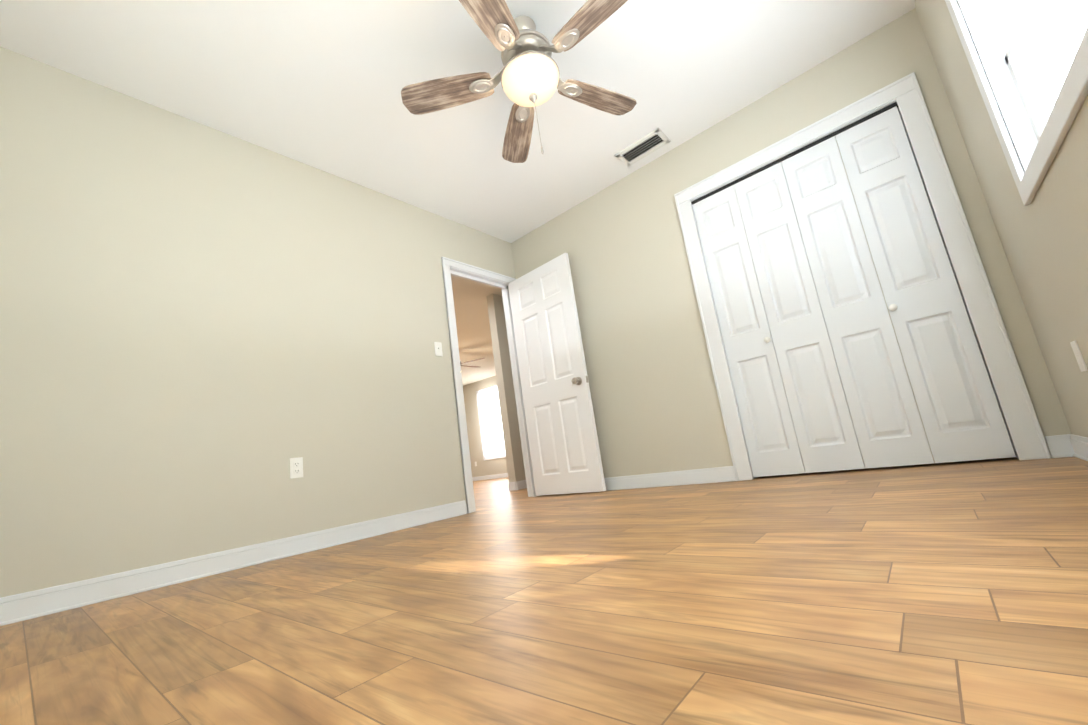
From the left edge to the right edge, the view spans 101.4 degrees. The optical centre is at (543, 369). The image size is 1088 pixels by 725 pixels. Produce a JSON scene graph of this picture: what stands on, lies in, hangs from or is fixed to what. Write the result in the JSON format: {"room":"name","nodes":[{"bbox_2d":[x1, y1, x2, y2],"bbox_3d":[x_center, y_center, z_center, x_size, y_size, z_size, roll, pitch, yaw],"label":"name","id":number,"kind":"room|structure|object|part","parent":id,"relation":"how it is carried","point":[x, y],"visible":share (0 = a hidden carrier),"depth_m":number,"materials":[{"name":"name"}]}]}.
{"room":"empty bedroom","nodes":[
{"label":"empty bedroom","id":0,"kind":"room"},
{"bbox_2d":[0,47,515,597],"bbox_3d":[-1.363,-0.160,2.987,0.120,2.500,3.790,-17,-14,39],"label":"wall","id":1,"kind":"structure","parent":0,"point":[206,333],"depth_m":2.34,"materials":[{"name":"beige paint"}]},
{"bbox_2d":[0,500,467,625],"bbox_3d":[-1.432,0.964,2.375,0.022,0.100,2.602,-17,-14,39],"label":"baseboard","id":2,"kind":"structure","parent":1,"relation":"attached to","point":[36,603],"depth_m":2.11,"materials":[{"name":"white wood"}]},
{"bbox_2d":[290,457,302,478],"bbox_3d":[-1.418,0.564,2.550,0.008,0.115,0.070,-17,-14,39],"label":"electrical outlet","id":3,"kind":"object","parent":1,"relation":"attached to","point":[296,467],"visible":1,"depth_m":2.55,"materials":[{"name":"white plastic"}]},
{"bbox_2d":[434,342,442,355],"bbox_3d":[-0.831,-0.162,3.514,0.016,0.115,0.070,-17,-14,39],"label":"light switch","id":4,"kind":"object","parent":1,"relation":"attached to","point":[438,348],"visible":1,"depth_m":3.51,"materials":[{"name":"white plastic"}]},
{"bbox_2d":[441,256,542,512],"bbox_3d":[-0.479,0.111,3.944,0.164,2.100,0.900,-17,-14,39],"label":"door frame","id":5,"kind":"structure","parent":1,"relation":"attached to","point":[447,263],"depth_m":3.93,"materials":[{"name":"white wood"}]},
{"bbox_2d":[508,253,605,495],"bbox_3d":[0.058,0.057,3.901,0.770,2.015,0.203,-18,-15,42],"label":"bedroom door","id":6,"kind":"structure","parent":1,"relation":"in","point":[562,436],"depth_m":3.86,"materials":[{"name":"white wood"}]},
{"bbox_2d":[0,0,914,385],"bbox_3d":[-1.314,-0.910,5.975,10.170,0.100,8.290,-17,-14,39],"label":"ceiling","id":7,"kind":"structure","parent":0,"point":[319,84],"depth_m":2.54,"materials":[{"name":"white paint"}]},
{"bbox_2d":[460,358,484,366],"bbox_3d":[-1.634,-0.117,8.330,1.179,0.441,1.147,-17,-14,39],"label":"ceiling fan","id":8,"kind":"object","parent":7,"relation":"hanging from","point":[470,361],"visible":0.15,"depth_m":8.24,"materials":[{"name":"brown wood"}]},
{"bbox_2d":[401,0,636,162],"bbox_3d":[-0.028,-1.413,2.193,1.248,0.742,1.281,-17,-14,39],"label":"fan","id":9,"kind":"object","parent":7,"relation":"hanging from","point":[527,76],"visible":1,"depth_m":2.21,"materials":[{"name":"brown wood"}]},
{"label":"blade","id":10,"kind":"part","parent":9,"relation":"part of","materials":[{"name":"brown wood"}]},
{"bbox_3d":[-0.255,-1.539,1.854,0.162,0.006,0.477,-24,-16,20],"label":"blade","id":11,"kind":"part","parent":9,"relation":"part of","materials":[{"name":"brown wood"}]},
{"bbox_3d":[-0.153,-1.393,2.660,0.162,0.006,0.477,5,-14,-10],"label":"blade","id":12,"kind":"part","parent":9,"relation":"part of","materials":[{"name":"brown wood"}]},
{"bbox_3d":[-0.062,-1.416,2.230,0.289,0.107,0.289,-17,-14,39],"label":"lamp shade","id":13,"kind":"part","parent":9,"relation":"part of","materials":[{"name":"beige glass"}]},
{"label":"blade","id":14,"kind":"part","parent":9,"relation":"part of","materials":[{"name":"brown wood"}]},
{"bbox_3d":[0.303,-1.498,2.460,0.477,0.006,0.162,-2,-2,-30],"label":"blade","id":15,"kind":"part","parent":9,"relation":"part of","materials":[{"name":"brown wood"}]},
{"bbox_2d":[615,128,670,166],"bbox_3d":[0.742,-1.666,3.354,0.370,0.014,0.205,-17,-14,39],"label":"ceiling vent","id":16,"kind":"object","parent":7,"relation":"in","point":[645,146],"visible":0.98,"depth_m":3.35,"materials":[{"name":"white metal"}]},
{"bbox_2d":[463,375,507,476],"bbox_3d":[0.266,0.978,9.868,6.560,2.500,0.120,-17,-14,39],"label":"wall","id":17,"kind":"structure","parent":0,"point":[490,467],"depth_m":11.45,"materials":[{"name":"beige paint"}]},
{"bbox_2d":[472,473,507,480],"bbox_3d":[-0.013,2.262,9.916,5.430,0.100,0.022,-17,-14,39],"label":"baseboard","id":18,"kind":"structure","parent":17,"relation":"attached to","point":[503,475],"depth_m":11.01,"materials":[{"name":"white wood"}]},
{"bbox_2d":[476,385,505,460],"bbox_3d":[-1.203,1.318,11.093,1.060,1.780,0.138,-17,-14,39],"label":"living room window","id":19,"kind":"structure","parent":17,"relation":"in","point":[491,431],"depth_m":11.23,"materials":[{"name":"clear glass"}]},
{"bbox_2d":[486,293,525,481],"bbox_3d":[0.679,0.349,7.005,0.120,2.500,3.750,-17,-14,39],"label":"wall","id":20,"kind":"structure","parent":0,"point":[509,416],"depth_m":5.60,"materials":[{"name":"beige paint"}]},
{"bbox_2d":[508,482,513,490],"bbox_3d":[0.787,1.526,6.788,0.052,0.100,3.742,-17,-14,39],"label":"baseboard","id":21,"kind":"structure","parent":20,"relation":"attached to","point":[511,485],"depth_m":5.35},
{"bbox_2d":[513,480,526,489],"bbox_3d":[0.892,1.497,6.720,0.022,0.100,3.772,-17,-14,39],"label":"baseboard","id":22,"kind":"structure","parent":20,"relation":"attached to","point":[518,485],"depth_m":5.35,"materials":[{"name":"white wood"}]},
{"bbox_2d":[0,448,1087,724],"bbox_3d":[-0.957,1.596,5.476,10.170,0.060,8.290,-17,-14,39],"label":"floor","id":23,"kind":"structure","parent":0,"point":[940,594],"depth_m":0.92,"materials":[{"name":"brown wood"}]},
{"bbox_2d":[511,8,1071,477],"bbox_3d":[1.089,-0.442,3.325,3.250,2.500,0.120,-17,-14,39],"label":"wall","id":24,"kind":"structure","parent":0,"point":[651,376],"depth_m":3.32,"materials":[{"name":"beige paint"}]},
{"bbox_2d":[604,466,735,490],"bbox_3d":[0.638,0.896,3.517,1.717,0.100,0.022,-17,-14,39],"label":"baseboard","id":25,"kind":"structure","parent":24,"relation":"attached to","point":[717,474],"depth_m":3.26,"materials":[{"name":"white wood"}]},
{"bbox_2d":[692,185,805,476],"bbox_3d":[1.353,-0.294,3.023,0.304,1.994,0.069,-17,-14,39],"label":"closet door","id":26,"kind":"structure","parent":24,"relation":"in","point":[772,444],"depth_m":3.01,"materials":[{"name":"white wood"}]},
{"bbox_2d":[734,162,864,472],"bbox_3d":[1.595,-0.364,2.847,0.304,1.994,0.028,-17,-14,39],"label":"closet door","id":27,"kind":"structure","parent":24,"relation":"in","point":[827,439],"depth_m":2.82,"materials":[{"name":"white wood"}]},
{"bbox_2d":[782,136,933,467],"bbox_3d":[1.825,-0.435,2.655,0.304,1.994,0.028,-17,-14,39],"label":"closet door","id":28,"kind":"structure","parent":24,"relation":"in","point":[885,416],"depth_m":2.62,"materials":[{"name":"white wood"}]},
{"bbox_2d":[674,72,1050,480],"bbox_3d":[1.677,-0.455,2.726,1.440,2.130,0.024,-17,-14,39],"label":"trim","id":29,"kind":"structure","parent":24,"relation":"attached to","point":[1021,419],"depth_m":2.43,"materials":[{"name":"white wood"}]},
{"bbox_2d":[835,106,1015,462],"bbox_3d":[2.041,-0.507,2.448,0.304,1.994,0.069,-17,-14,39],"label":"closet door","id":30,"kind":"structure","parent":24,"relation":"in","point":[958,406],"depth_m":2.43,"materials":[{"name":"white wood"}]},
{"bbox_2d":[836,111,1012,453],"bbox_3d":[1.744,-0.536,3.325,2.470,2.500,0.720,-17,-14,39],"label":"wall","id":31,"kind":"structure","parent":0,"point":[885,301],"depth_m":3.03,"materials":[{"name":"beige paint"}]},
{"bbox_2d":[915,0,1087,436],"bbox_3d":[1.388,-0.917,1.157,0.120,2.500,4.510,-17,-14,39],"label":"wall","id":32,"kind":"structure","parent":0,"point":[1043,236],"depth_m":1.84,"materials":[{"name":"beige paint"}]},
{"bbox_2d":[945,0,1087,205],"bbox_3d":[1.377,-1.188,1.259,0.138,1.070,1.280,-17,-14,39],"label":"window","id":33,"kind":"structure","parent":32,"relation":"in","point":[1028,61],"depth_m":1.56,"materials":[{"name":"clear glass"}]},
{"bbox_2d":[1052,434,1087,460],"bbox_3d":[1.260,0.247,0.702,0.040,0.100,3.550,-17,-14,39],"label":"baseboard","id":34,"kind":"structure","parent":32,"relation":"attached to","point":[1067,445],"depth_m":2.03,"materials":[{"name":"white wood"}]},
{"bbox_2d":[1070,340,1087,371],"bbox_3d":[1.985,-0.049,1.653,0.007,0.115,0.070,-17,-14,39],"label":"electrical outlet","id":35,"kind":"object","parent":32,"relation":"attached to","point":[1078,356],"visible":0.98,"depth_m":1.64,"materials":[{"name":"white plastic"}]}
]}

